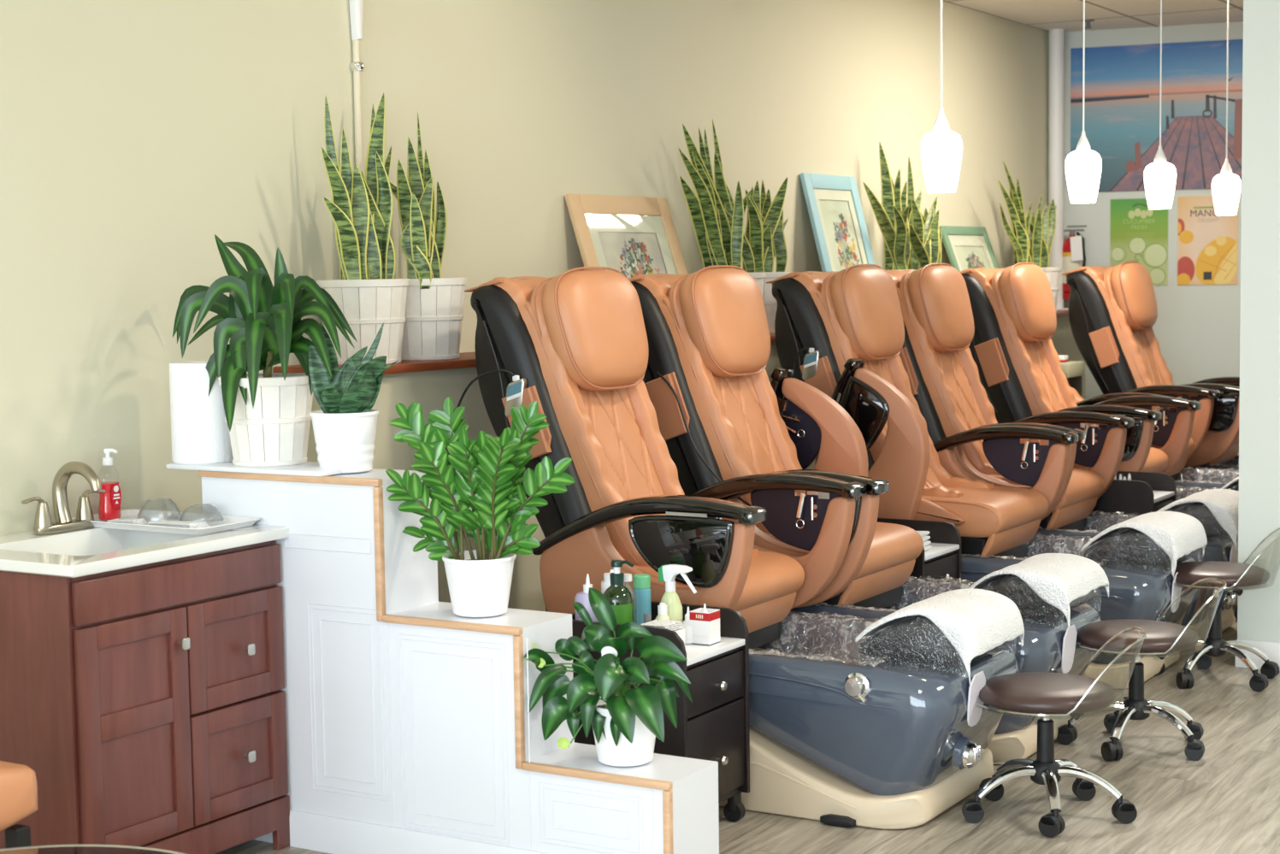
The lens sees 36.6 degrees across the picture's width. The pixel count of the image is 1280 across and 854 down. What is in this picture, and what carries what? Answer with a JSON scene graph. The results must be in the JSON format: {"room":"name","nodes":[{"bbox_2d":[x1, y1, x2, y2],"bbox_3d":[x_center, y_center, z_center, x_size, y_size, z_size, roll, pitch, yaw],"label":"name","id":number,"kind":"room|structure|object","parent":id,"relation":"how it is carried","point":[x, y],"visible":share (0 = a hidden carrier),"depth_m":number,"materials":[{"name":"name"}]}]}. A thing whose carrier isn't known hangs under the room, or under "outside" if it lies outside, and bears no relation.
{"room":"salon","nodes":[
{"label":"salon","id":0,"kind":"room"},
{"bbox_2d":[0,0,1049,536],"bbox_3d":[-1.214,-0.392,5.733,0.100,2.900,14.600,2,5,31],"label":"wall","id":1,"kind":"structure","parent":0,"point":[134,134],"depth_m":6.21,"materials":[{"name":"beige paint"}]},
{"bbox_2d":[348,0,363,172],"bbox_3d":[-0.888,-1.045,6.110,0.035,1.668,0.044,2,5,31],"label":"conduit","id":2,"kind":"object","parent":1,"relation":"attached to","point":[356,6],"visible":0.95,"depth_m":6.10,"materials":[{"name":"beige metal"}]},
{"bbox_2d":[574,591,599,622],"bbox_3d":[-0.139,0.514,5.212,0.072,0.140,0.072,2,5,31],"label":"liquid","id":3,"kind":"object","parent":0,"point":[582,597],"depth_m":5.18,"materials":[{"name":"purple liquid"}]},
{"bbox_2d":[306,316,1085,611],"bbox_3d":[0.787,0.188,8.730,0.280,1.205,6.810,2,5,31],"label":"wall","id":4,"kind":"structure","parent":0,"point":[429,389],"depth_m":6.14,"materials":[{"name":"beige paint"}]},
{"bbox_2d":[273,310,1068,374],"bbox_3d":[0.791,-0.425,8.661,0.325,0.027,6.830,2,5,31],"label":"trim","id":5,"kind":"structure","parent":4,"relation":"on","point":[466,359],"depth_m":5.98,"materials":[{"name":"brown wood"}]},
{"bbox_2d":[316,278,409,365],"bbox_3d":[-0.846,-0.323,5.933,0.282,0.257,0.282,2,5,31],"label":"planter","id":6,"kind":"object","parent":5,"relation":"on","point":[365,304],"visible":0.63,"depth_m":5.82,"materials":[{"name":"white wood"}]},
{"bbox_2d":[320,92,395,279],"bbox_3d":[-0.844,-0.723,5.896,0.166,0.614,0.420,2,5,31],"label":"snake plant","id":7,"kind":"object","parent":6,"relation":"on","point":[360,208],"visible":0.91,"depth_m":5.85,"materials":[{"name":"green plant"}]},
{"bbox_2d":[401,277,466,360],"bbox_3d":[-0.691,-0.346,6.189,0.282,0.257,0.282,2,5,31],"label":"planter","id":8,"kind":"object","parent":5,"relation":"on","point":[433,316],"visible":0.63,"depth_m":6.08,"materials":[{"name":"white wood"}]},
{"bbox_2d":[389,112,447,289],"bbox_3d":[-0.722,-0.717,6.123,0.161,0.567,0.300,0,5,7],"label":"snake plant","id":9,"kind":"object","parent":8,"relation":"on","point":[422,240],"visible":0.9,"depth_m":6.13,"materials":[{"name":"green plant"}]},
{"bbox_2d":[564,193,687,278],"bbox_3d":[-0.009,-0.607,7.434,0.194,0.562,0.720,2,5,31],"label":"picture frame","id":10,"kind":"object","parent":5,"relation":"on","point":[632,236],"visible":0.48,"depth_m":7.43,"materials":[{"name":"brown wood"}]},
{"bbox_2d":[597,231,667,277],"bbox_3d":[-0.013,-0.605,7.437,0.003,0.435,0.574,-18,-5,31],"label":"artwork","id":11,"kind":"object","parent":10,"relation":"attached to","point":[612,244],"depth_m":7.43},
{"bbox_2d":[619,237,660,278],"bbox_3d":[0.006,-0.585,7.453,0.003,0.301,0.297,-18,-5,31],"label":"flower painting","id":12,"kind":"object","parent":10,"relation":"attached to","point":[636,270],"depth_m":7.45},
{"bbox_2d":[748,272,766,296],"bbox_3d":[0.377,-0.505,7.960,0.282,0.257,0.282,2,5,31],"label":"planter","id":13,"kind":"object","parent":5,"relation":"on","point":[758,277],"visible":0.08,"depth_m":7.88,"materials":[{"name":"white wood"}]},
{"bbox_2d":[678,120,755,272],"bbox_3d":[0.271,-0.910,7.736,0.170,0.664,0.597,2,5,31],"label":"snake plant","id":14,"kind":"object","parent":13,"relation":"on","point":[717,221],"visible":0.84,"depth_m":7.82,"materials":[{"name":"green plant"}]},
{"bbox_2d":[762,271,791,334],"bbox_3d":[0.511,-0.525,8.182,0.282,0.257,0.282,2,5,31],"label":"planter","id":15,"kind":"object","parent":5,"relation":"on","point":[769,302],"visible":0.23,"depth_m":8.06,"materials":[{"name":"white wood"}]},
{"bbox_2d":[743,176,788,272],"bbox_3d":[0.520,-0.837,8.166,0.155,0.438,0.578,1,5,24],"label":"snake plant","id":16,"kind":"object","parent":15,"relation":"on","point":[765,226],"visible":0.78,"depth_m":8.12,"materials":[{"name":"green plant"}]},
{"bbox_2d":[799,172,875,271],"bbox_3d":[0.958,-0.819,9.034,0.194,0.717,0.560,2,5,31],"label":"picture frame","id":17,"kind":"object","parent":5,"relation":"on","point":[833,202],"visible":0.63,"depth_m":9.02,"materials":[{"name":"teal wood"}]},
{"bbox_2d":[819,199,862,271],"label":"artwork","id":18,"kind":"object","parent":17,"relation":"attached to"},
{"bbox_2d":[833,213,859,269],"bbox_3d":[0.978,-0.775,9.053,0.003,0.467,0.237,-15,-3,31],"label":"flower painting","id":19,"kind":"object","parent":17,"relation":"attached to","point":[847,238],"depth_m":9.06},
{"bbox_2d":[938,225,999,271],"bbox_3d":[1.825,-0.842,10.477,0.193,0.489,0.640,2,5,31],"label":"picture frame","id":20,"kind":"object","parent":5,"relation":"on","point":[966,247],"visible":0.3,"depth_m":10.48,"materials":[{"name":"green wood"}]},
{"bbox_2d":[954,246,990,270],"bbox_3d":[1.820,-0.840,10.480,0.003,0.415,0.544,-21,-7,31],"label":"artwork","id":21,"kind":"object","parent":20,"relation":"attached to","point":[965,257],"depth_m":10.49},
{"bbox_2d":[1044,266,1061,312],"bbox_3d":[2.277,-0.787,11.111,0.282,0.257,0.282,2,5,31],"label":"planter","id":22,"kind":"object","parent":5,"relation":"on","point":[1052,274],"visible":0.18,"depth_m":11.01,"materials":[{"name":"white wood"}]},
{"bbox_2d":[1028,193,1055,267],"bbox_3d":[2.331,-1.122,11.183,0.138,0.467,0.498,2,5,31],"label":"snake plant","id":23,"kind":"object","parent":22,"relation":"on","point":[1041,232],"visible":0.72,"depth_m":11.07,"materials":[{"name":"green plant"}]},
{"bbox_3d":[2.138,-0.766,10.881,0.282,0.257,0.282,2,5,31],"label":"planter","id":24,"kind":"object","parent":5,"relation":"on","visible":0},
{"bbox_2d":[997,160,1032,265],"bbox_3d":[2.098,-1.161,10.749,0.124,0.627,0.719,1,5,21],"label":"snake plant","id":25,"kind":"object","parent":24,"relation":"on","point":[1017,235],"visible":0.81,"depth_m":10.72,"materials":[{"name":"green plant"}]},
{"bbox_3d":[1.288,-0.640,9.472,0.282,0.257,0.282,2,5,31],"label":"planter","id":26,"kind":"object","parent":5,"relation":"on","visible":0},
{"bbox_2d":[862,141,919,270],"bbox_3d":[1.191,-1.041,9.258,0.163,0.655,0.575,1,5,22],"label":"snake plant","id":27,"kind":"object","parent":26,"relation":"on","point":[891,215],"visible":0.86,"depth_m":9.34,"materials":[{"name":"green plant"}]},
{"bbox_3d":[1.407,-0.658,9.668,0.282,0.257,0.282,2,5,31],"label":"planter","id":28,"kind":"object","parent":5,"relation":"on","visible":0},
{"bbox_2d":[907,157,941,269],"bbox_3d":[1.378,-1.041,9.555,0.151,0.600,0.542,1,5,23],"label":"snake plant","id":29,"kind":"object","parent":28,"relation":"in","point":[925,235],"visible":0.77,"depth_m":9.62,"materials":[{"name":"green plant"}]},
{"bbox_2d":[214,606,1279,853],"bbox_3d":[2.203,1.134,4.512,7.100,0.050,15.800,2,5,31],"label":"floor","id":30,"kind":"structure","parent":0,"point":[1227,800],"depth_m":5.41,"materials":[{"name":"brown wood"}]},
{"bbox_2d":[0,760,37,849],"bbox_3d":[-1.529,0.744,3.831,0.440,0.950,0.503,2,5,31],"label":"upholstered chair","id":31,"kind":"object","parent":30,"relation":"on","point":[18,782],"visible":1,"depth_m":3.89,"materials":[{"name":"orange leather"}]},
{"bbox_2d":[0,844,182,853],"bbox_3d":[-1.048,1.031,3.230,0.796,0.447,0.796,2,5,31],"label":"glass table","id":32,"kind":"object","parent":30,"relation":"on","point":[66,849],"visible":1,"depth_m":3.57,"materials":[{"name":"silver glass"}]},
{"bbox_2d":[0,540,289,853],"bbox_3d":[-1.339,0.720,4.921,0.584,0.818,0.715,2,5,31],"label":"vanity cabinet","id":33,"kind":"object","parent":30,"relation":"on","point":[145,704],"visible":0.95,"depth_m":4.68,"materials":[{"name":"brown wood"}]},
{"bbox_2d":[0,524,289,578],"bbox_3d":[-1.347,0.355,4.893,0.573,0.150,0.755,2,5,31],"label":"sink","id":34,"kind":"object","parent":33,"relation":"in","point":[72,554],"visible":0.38,"depth_m":4.86,"materials":[{"name":"white ceramic"}]},
{"bbox_2d":[21,461,105,535],"bbox_3d":[-1.495,0.179,5.028,0.206,0.184,0.198,-2,5,-15],"label":"faucet","id":35,"kind":"object","parent":34,"relation":"attached to","point":[44,525],"visible":1,"depth_m":5.01,"materials":[{"name":"silver metal"}]},
{"bbox_2d":[71,508,261,535],"bbox_3d":[-1.257,0.250,5.113,0.488,0.019,0.248,2,5,31],"label":"tray","id":36,"kind":"object","parent":34,"relation":"on","point":[215,522],"visible":0.79,"depth_m":5.12,"materials":[{"name":"white plastic"}]},
{"bbox_2d":[97,448,121,520],"bbox_3d":[-1.424,0.153,5.193,0.063,0.192,0.062,-2,5,-19],"label":"soap bottle","id":37,"kind":"object","parent":36,"relation":"on","point":[109,508],"visible":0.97,"depth_m":5.18,"materials":[{"name":"red plastic"}]},
{"bbox_2d":[198,468,719,853],"bbox_3d":[-0.494,0.619,4.959,1.447,0.988,0.244,2,5,31],"label":"divider","id":38,"kind":"object","parent":30,"relation":"on","point":[411,728],"visible":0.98,"depth_m":4.90,"materials":[{"name":"white laminate"}]},
{"bbox_2d":[166,461,342,477],"bbox_3d":[-0.999,0.106,5.185,0.540,0.013,0.200,2,5,31],"label":"board","id":39,"kind":"object","parent":38,"relation":"on","point":[309,468],"visible":0.53,"depth_m":5.09,"materials":[{"name":"white laminate"}]},
{"bbox_2d":[168,360,233,464],"bbox_3d":[-1.191,-0.042,5.282,0.178,0.272,0.164,2,5,31],"label":"paper towel roll","id":40,"kind":"object","parent":39,"relation":"on","point":[199,427],"visible":0.77,"depth_m":5.21,"materials":[{"name":"white paper"}]},
{"bbox_2d":[218,372,312,466],"bbox_3d":[-0.997,-0.021,5.202,0.260,0.237,0.260,2,5,31],"label":"planter","id":41,"kind":"object","parent":39,"relation":"on","point":[274,433],"visible":0.77,"depth_m":5.11,"materials":[{"name":"white wood"}]},
{"bbox_2d":[172,234,357,431],"bbox_3d":[-1.060,-0.256,5.146,0.716,0.516,0.285,2,5,31],"label":"plant","id":42,"kind":"object","parent":41,"relation":"in","point":[262,323],"visible":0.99,"depth_m":5.09,"materials":[{"name":"green plant"}]},
{"bbox_2d":[309,409,379,473],"bbox_3d":[-0.776,0.037,5.097,0.182,0.158,0.182,2,5,31],"label":"plant pot","id":43,"kind":"object","parent":39,"relation":"on","point":[345,442],"visible":0.93,"depth_m":5.03,"materials":[{"name":"white ceramic"}]},
{"bbox_2d":[307,322,397,413],"bbox_3d":[-0.742,-0.141,5.041,0.336,0.262,0.136,2,5,31],"label":"snake plant","id":44,"kind":"object","parent":43,"relation":"on","point":[354,387],"visible":0.89,"depth_m":5.05,"materials":[{"name":"green plant"}]},
{"bbox_2d":[442,549,516,617],"bbox_3d":[-0.406,0.398,4.906,0.188,0.148,0.188,2,5,31],"label":"plant pot","id":45,"kind":"object","parent":38,"relation":"on","point":[477,588],"visible":0.96,"depth_m":4.84,"materials":[{"name":"white ceramic"}]},
{"bbox_2d":[385,397,574,560],"bbox_3d":[-0.443,0.141,4.868,0.533,0.426,0.234,2,5,31],"label":"plant","id":46,"kind":"object","parent":45,"relation":"on","point":[474,486],"visible":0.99,"depth_m":4.85,"materials":[{"name":"green plant"}]},
{"bbox_2d":[591,696,655,766],"bbox_3d":[-0.037,0.740,4.714,0.182,0.145,0.182,2,5,31],"label":"plant pot","id":47,"kind":"object","parent":38,"relation":"on","point":[640,752],"visible":0.52,"depth_m":4.65,"materials":[{"name":"white ceramic"}]},
{"bbox_2d":[523,587,692,749],"bbox_3d":[-0.075,0.580,4.684,0.458,0.368,0.270,2,5,31],"label":"peace lily","id":48,"kind":"object","parent":47,"relation":"in","point":[659,655],"visible":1,"depth_m":4.63,"materials":[{"name":"green plant"}]},
{"bbox_2d":[532,642,593,673],"bbox_3d":[-0.166,0.606,4.726,0.261,0.164,0.025,0,5,15],"label":"flower","id":49,"kind":"object","parent":48,"relation":"on","point":[545,663],"depth_m":4.74,"materials":[{"name":"green plant"}]},
{"bbox_2d":[557,704,606,749],"bbox_3d":[-0.112,0.717,4.658,0.183,0.093,0.034,-3,5,-26],"label":"flower","id":50,"kind":"object","parent":48,"relation":"on","point":[589,715],"depth_m":4.64,"materials":[{"name":"green plant"}]},
{"bbox_2d":[601,646,623,695],"bbox_3d":[-0.066,0.604,4.653,0.043,0.175,0.111,0,5,9],"label":"flower","id":51,"kind":"object","parent":48,"relation":"on","point":[612,654],"depth_m":4.60,"materials":[{"name":"plant"}]},
{"bbox_2d":[572,601,749,822],"bbox_3d":[0.047,0.793,5.231,0.425,0.580,0.356,2,5,31],"label":"rolling cart","id":52,"kind":"object","parent":30,"relation":"on","point":[715,727],"visible":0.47,"depth_m":5.15,"materials":[{"name":"brown laminate"}]},
{"bbox_2d":[574,573,599,622],"bbox_3d":[-0.139,0.489,5.210,0.072,0.190,0.072,2,5,31],"label":"bottle","id":53,"kind":"object","parent":52,"relation":"on","point":[582,597],"visible":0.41,"depth_m":5.18,"materials":[{"name":"purple plastic"}]},
{"bbox_2d":[603,560,633,624],"bbox_3d":[-0.061,0.469,5.184,0.083,0.231,0.082,-2,5,-14],"label":"pump bottle","id":54,"kind":"object","parent":52,"relation":"on","point":[619,597],"visible":0.66,"depth_m":5.16,"materials":[{"name":"green"}]},
{"bbox_2d":[632,573,651,625],"bbox_3d":[0.006,0.489,5.345,0.050,0.163,0.050,2,5,31],"label":"bottle","id":55,"kind":"object","parent":52,"relation":"on","point":[641,592],"visible":0.75,"depth_m":5.32,"materials":[{"name":"teal plastic"}]},
{"bbox_2d":[657,564,696,622],"bbox_3d":[0.104,0.475,5.226,0.113,0.207,0.064,2,5,31],"label":"spray bottle","id":56,"kind":"object","parent":52,"relation":"on","point":[667,574],"visible":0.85,"depth_m":5.22,"materials":[{"name":"yellow plastic"}]},
{"bbox_2d":[689,607,720,645],"bbox_3d":[0.174,0.536,5.200,0.060,0.088,0.061,2,5,31],"label":"carton","id":57,"kind":"object","parent":52,"relation":"on","point":[705,626],"visible":1,"depth_m":5.18,"materials":[{"name":"white cardboard"}]},
{"bbox_2d":[464,266,1019,829],"bbox_3d":[0.283,0.281,5.710,1.599,1.517,0.774,2,5,31],"label":"chair","id":58,"kind":"object","parent":30,"relation":"on","point":[898,742],"visible":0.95,"depth_m":5.57,"materials":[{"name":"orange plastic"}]},
{"bbox_2d":[456,369,527,417],"bbox_3d":[-0.472,0.031,5.778,0.295,0.410,0.050,1,5,22],"label":"remote control","id":59,"kind":"object","parent":58,"relation":"in","point":[514,390],"visible":0.72,"depth_m":5.72,"materials":[{"name":"grey plastic"}]},
{"bbox_2d":[628,514,734,588],"bbox_3d":[0.114,0.345,5.384,0.334,0.196,0.022,2,5,31],"label":"tray","id":60,"kind":"object","parent":58,"relation":"on","point":[704,544],"depth_m":5.35,"materials":[{"name":"black paint"}]},
{"bbox_2d":[750,489,810,551],"bbox_3d":[0.495,0.288,6.016,0.334,0.196,0.022,2,5,31],"label":"tray","id":61,"kind":"object","parent":58,"relation":"on","point":[781,507],"depth_m":6.02,"materials":[{"name":"black paint"}]},
{"bbox_2d":[749,610,892,666],"bbox_3d":[0.483,0.665,5.624,0.700,0.152,0.652,2,5,31],"label":"liner","id":62,"kind":"object","parent":58,"relation":"in","point":[868,623],"visible":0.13,"depth_m":5.86,"materials":[{"name":"grey plastic"}]},
{"bbox_2d":[749,613,1019,796],"bbox_3d":[0.553,0.787,5.593,0.960,0.364,0.650,2,5,31],"label":"basin","id":63,"kind":"object","parent":58,"relation":"in","point":[919,729],"depth_m":5.26,"materials":[{"name":"blue plastic"}]},
{"bbox_3d":[0.773,0.572,5.441,0.462,0.156,0.366,2,5,31],"label":"cover","id":64,"kind":"object","parent":58,"relation":"on","visible":0},
{"bbox_2d":[855,588,1024,685],"bbox_3d":[0.841,0.569,5.400,0.353,0.199,0.419,2,5,31],"label":"towel","id":65,"kind":"object","parent":64,"relation":"on","point":[975,622],"visible":0.98,"depth_m":5.28,"materials":[{"name":"white fabric"}]},
{"bbox_2d":[627,265,1101,764],"bbox_3d":[0.689,0.223,6.356,1.602,1.517,0.812,2,5,31],"label":"chair","id":66,"kind":"object","parent":30,"relation":"on","point":[707,330],"visible":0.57,"depth_m":6.37,"materials":[{"name":"orange leather"}]},
{"bbox_2d":[784,396,819,469],"bbox_3d":[0.571,0.035,6.849,0.196,0.334,0.022,18,13,29],"label":"tray","id":67,"kind":"object","parent":66,"relation":"on","point":[803,430],"depth_m":6.83,"materials":[{"name":"black paint"}]},
{"bbox_2d":[848,496,861,546],"bbox_3d":[0.536,0.287,6.026,0.334,0.196,0.022,2,5,31],"label":"tray","id":68,"kind":"object","parent":66,"relation":"on","point":[856,536],"depth_m":5.95,"materials":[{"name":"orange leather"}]},
{"bbox_2d":[788,579,1101,734],"bbox_3d":[0.949,0.729,6.250,0.960,0.364,0.650,2,5,31],"label":"basin","id":69,"kind":"object","parent":66,"relation":"in","point":[1049,645],"depth_m":6.00,"materials":[{"name":"blue plastic"}]},
{"bbox_3d":[1.170,0.513,6.098,0.462,0.156,0.366,2,5,31],"label":"cover","id":70,"kind":"object","parent":66,"relation":"on","visible":0},
{"bbox_2d":[969,553,1108,628],"bbox_3d":[1.236,0.499,6.057,0.352,0.170,0.420,2,5,31],"label":"towel","id":71,"kind":"object","parent":70,"relation":"on","point":[1058,579],"visible":0.92,"depth_m":5.92,"materials":[{"name":"white fabric"}]},
{"bbox_2d":[876,518,961,583],"bbox_3d":[0.912,0.641,6.956,0.425,0.580,0.356,2,5,31],"label":"rolling cart","id":72,"kind":"object","parent":30,"relation":"on","point":[942,560],"visible":0.26,"depth_m":6.96,"materials":[{"name":"brown laminate"}]},
{"bbox_2d":[766,264,1198,689],"bbox_3d":[1.294,0.132,7.377,1.605,1.517,0.813,2,5,31],"label":"chair","id":73,"kind":"object","parent":30,"relation":"on","point":[852,315],"visible":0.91,"depth_m":7.35,"materials":[{"name":"orange leather"}]},
{"bbox_2d":[839,376,889,451],"bbox_3d":[0.815,-0.004,7.214,0.196,0.334,0.022,23,16,27],"label":"tray","id":74,"kind":"object","parent":73,"relation":"on","point":[865,398],"depth_m":7.18,"materials":[{"name":"black paint"}]},
{"bbox_2d":[982,438,1061,487],"bbox_3d":[1.516,0.140,7.671,0.334,0.196,0.022,2,5,31],"label":"tray","id":75,"kind":"object","parent":73,"relation":"on","point":[1020,461],"depth_m":7.67,"materials":[{"name":"black paint"}]},
{"bbox_2d":[961,536,1198,664],"bbox_3d":[1.557,0.638,7.258,0.960,0.364,0.650,2,5,31],"label":"basin","id":76,"kind":"object","parent":73,"relation":"in","point":[1141,586],"depth_m":6.90,"materials":[{"name":"blue plastic"}]},
{"bbox_3d":[1.777,0.423,7.105,0.462,0.155,0.369,2,5,31],"label":"cover","id":77,"kind":"object","parent":73,"relation":"on","visible":0},
{"bbox_2d":[1080,511,1207,578],"bbox_3d":[1.844,0.423,7.066,0.357,0.199,0.418,2,5,31],"label":"towel","id":78,"kind":"object","parent":77,"relation":"on","point":[1178,534],"visible":0.96,"depth_m":6.93,"materials":[{"name":"white fabric"}]},
{"bbox_2d":[961,627,1146,837],"bbox_3d":[1.130,0.807,5.283,0.487,0.511,0.446,3,6,40],"label":"stool","id":79,"kind":"object","parent":30,"relation":"on","point":[1046,694],"visible":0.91,"depth_m":5.23,"materials":[{"name":"brown leather"}]},
{"bbox_2d":[1048,29,1064,308],"bbox_3d":[2.508,-0.925,11.674,0.090,2.900,0.090,2,5,31],"label":"column","id":80,"kind":"structure","parent":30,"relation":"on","point":[1055,150],"depth_m":11.58,"materials":[{"name":"white paint"}]},
{"bbox_2d":[884,263,1238,648],"bbox_3d":[1.699,0.071,8.058,1.599,1.517,0.774,2,5,31],"label":"chair","id":81,"kind":"object","parent":30,"relation":"on","point":[938,362],"visible":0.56,"depth_m":8.08,"materials":[{"name":"orange leather"}]},
{"bbox_2d":[1033,513,1238,625],"bbox_3d":[1.969,0.577,7.941,0.960,0.364,0.650,2,5,31],"label":"basin","id":82,"kind":"object","parent":81,"relation":"in","point":[1220,547],"depth_m":7.61,"materials":[{"name":"blue plastic"}]},
{"bbox_3d":[2.189,0.361,7.788,0.462,0.157,0.368,2,5,31],"label":"cover","id":83,"kind":"object","parent":81,"relation":"on","visible":0},
{"bbox_2d":[1157,489,1238,549],"bbox_3d":[2.257,0.360,7.747,0.355,0.197,0.420,2,5,31],"label":"towel","id":84,"kind":"object","parent":83,"relation":"on","point":[1223,504],"visible":0.69,"depth_m":7.56,"materials":[{"name":"white fabric"}]},
{"bbox_2d":[959,262,1238,607],"bbox_3d":[2.250,-0.011,8.972,1.599,1.517,0.774,2,5,31],"label":"chair","id":85,"kind":"object","parent":30,"relation":"on","point":[1016,357],"visible":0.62,"depth_m":9.01,"materials":[{"name":"brown leather"}]},
{"bbox_2d":[1120,418,1143,461],"bbox_3d":[2.081,0.053,8.646,0.334,0.196,0.022,2,5,31],"label":"tray","id":86,"kind":"object","parent":85,"relation":"on","point":[1133,451],"depth_m":8.58,"materials":[{"name":"black paint"}]},
{"bbox_2d":[1091,471,1176,516],"bbox_3d":[2.109,0.501,8.476,0.425,0.580,0.356,2,5,31],"label":"rolling cart","id":87,"kind":"object","parent":30,"relation":"on","point":[1146,492],"visible":0.13,"depth_m":8.30,"materials":[{"name":"black plastic"}]},
{"bbox_2d":[1056,577,1226,760],"bbox_3d":[1.567,0.736,6.019,0.464,0.521,0.459,-3,5,-21],"label":"stool","id":88,"kind":"object","parent":30,"relation":"on","point":[1162,637],"visible":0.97,"depth_m":5.94,"materials":[{"name":"brown leather"}]},
{"bbox_2d":[1061,260,1239,471],"bbox_3d":[3.115,-0.139,10.406,1.599,1.517,0.774,2,5,31],"label":"chair","id":89,"kind":"object","parent":30,"relation":"on","point":[1113,310],"visible":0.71,"depth_m":10.44,"materials":[{"name":"orange leather"}]},
{"bbox_2d":[1182,455,1238,471],"bbox_3d":[3.385,0.367,10.289,0.960,0.364,0.650,2,5,31],"label":"basin","id":90,"kind":"object","parent":89,"relation":"in","point":[1228,461],"depth_m":10.21,"materials":[{"name":"grey plastic"}]},
{"bbox_2d":[1208,394,1238,431],"bbox_3d":[2.946,-0.076,10.081,0.334,0.196,0.022,2,5,31],"label":"tray","id":91,"kind":"object","parent":89,"relation":"on","point":[1225,412],"depth_m":10.02,"materials":[{"name":"black paint"}]},
{"bbox_2d":[1069,384,1238,489],"bbox_3d":[2.488,0.007,9.825,2.069,1.338,0.774,2,5,31],"label":"chair","id":92,"kind":"object","parent":30,"relation":"on","point":[1202,416],"visible":0.06,"depth_m":9.93,"materials":[{"name":"orange leather"}]},
{"bbox_2d":[1174,469,1238,489],"bbox_3d":[2.957,0.430,9.580,0.960,0.364,0.650,2,5,31],"label":"basin","id":93,"kind":"object","parent":92,"relation":"in","point":[1185,482],"depth_m":9.88,"materials":[{"name":"grey plastic"}]},
{"bbox_2d":[1154,530,1279,691],"bbox_3d":[2.096,0.635,6.963,0.461,0.556,0.459,-2,5,-9],"label":"stool","id":94,"kind":"object","parent":30,"relation":"on","point":[1236,575],"visible":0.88,"depth_m":6.87,"materials":[{"name":"brown leather"}]},
{"bbox_2d":[942,0,1243,32],"bbox_3d":[2.158,-1.806,4.276,7.100,0.050,15.800,2,5,31],"label":"ceiling","id":95,"kind":"structure","parent":0,"point":[1047,15],"depth_m":10.79,"materials":[{"name":"tile"}]},
{"bbox_2d":[920,0,962,193],"bbox_3d":[0.890,-1.291,5.730,0.125,1.185,0.125,-4,5,-32],"label":"pendant lamp","id":96,"kind":"object","parent":95,"relation":"hanging from","point":[941,148],"visible":1,"depth_m":5.73,"materials":[{"name":"white glass"}]},
{"bbox_2d":[1065,0,1102,203],"bbox_3d":[1.536,-1.372,6.704,0.125,1.185,0.125,-4,5,-32],"label":"pendant lamp","id":97,"kind":"object","parent":95,"relation":"hanging from","point":[1082,165],"visible":1,"depth_m":6.70,"materials":[{"name":"white glass"}]},
{"bbox_2d":[1144,0,1176,209],"bbox_3d":[2.046,-1.453,7.607,0.125,1.185,0.125,-4,5,-32],"label":"pendant lamp","id":98,"kind":"object","parent":95,"relation":"hanging from","point":[1160,175],"visible":1,"depth_m":7.61,"materials":[{"name":"white glass"}]},
{"bbox_2d":[1211,0,1240,215],"bbox_3d":[2.589,-1.530,8.538,0.125,1.185,0.125,-4,5,-32],"label":"pendant lamp","id":99,"kind":"object","parent":95,"relation":"hanging from","point":[1225,185],"visible":1,"depth_m":8.54,"materials":[{"name":"white glass"}]},
{"bbox_2d":[1063,22,1243,455],"bbox_3d":[5.847,-0.890,10.596,7.300,2.900,0.100,1,5,21],"label":"wall","id":100,"kind":"structure","parent":0,"point":[1196,328],"depth_m":11.56,"materials":[{"name":"white paint"}]},
{"bbox_2d":[1061,225,1086,303],"bbox_3d":[2.617,-0.978,11.649,0.158,0.465,0.163,2,5,31],"label":"fire extinguisher","id":101,"kind":"object","parent":100,"relation":"attached to","point":[1073,254],"visible":0.7,"depth_m":11.59,"materials":[{"name":"red metal"}]},
{"bbox_2d":[1109,198,1167,285],"bbox_3d":[2.992,-1.109,11.616,0.337,0.520,0.006,1,5,21],"label":"poster","id":102,"kind":"object","parent":100,"relation":"attached to","point":[1139,233],"visible":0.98,"depth_m":11.61,"materials":[{"name":"green paper"}]},
{"bbox_2d":[1070,39,1243,192],"bbox_3d":[3.232,-1.840,11.462,1.350,0.865,0.006,1,5,21],"label":"poster","id":103,"kind":"object","parent":100,"relation":"attached to","point":[1122,83],"visible":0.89,"depth_m":11.51,"materials":[{"name":"blue paper"}]},
{"bbox_2d":[1177,195,1238,285],"bbox_3d":[3.362,-1.106,11.474,0.343,0.525,0.006,1,5,21],"label":"poster","id":104,"kind":"object","parent":100,"relation":"attached to","point":[1207,242],"visible":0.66,"depth_m":11.48,"materials":[{"name":"orange paper"}]},
{"bbox_2d":[1237,0,1279,642],"bbox_3d":[4.314,-0.492,5.928,4.830,2.900,0.160,2,5,31],"label":"pillar","id":105,"kind":"structure","parent":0,"point":[1259,504],"depth_m":7.08,"materials":[{"name":"white paint"}]},
{"bbox_2d":[1234,639,1279,671],"bbox_3d":[4.288,0.910,5.967,4.834,0.100,0.014,2,5,31],"label":"baseboard","id":106,"kind":"structure","parent":105,"relation":"attached to","point":[1271,650],"depth_m":7.15,"materials":[{"name":"white paint"}]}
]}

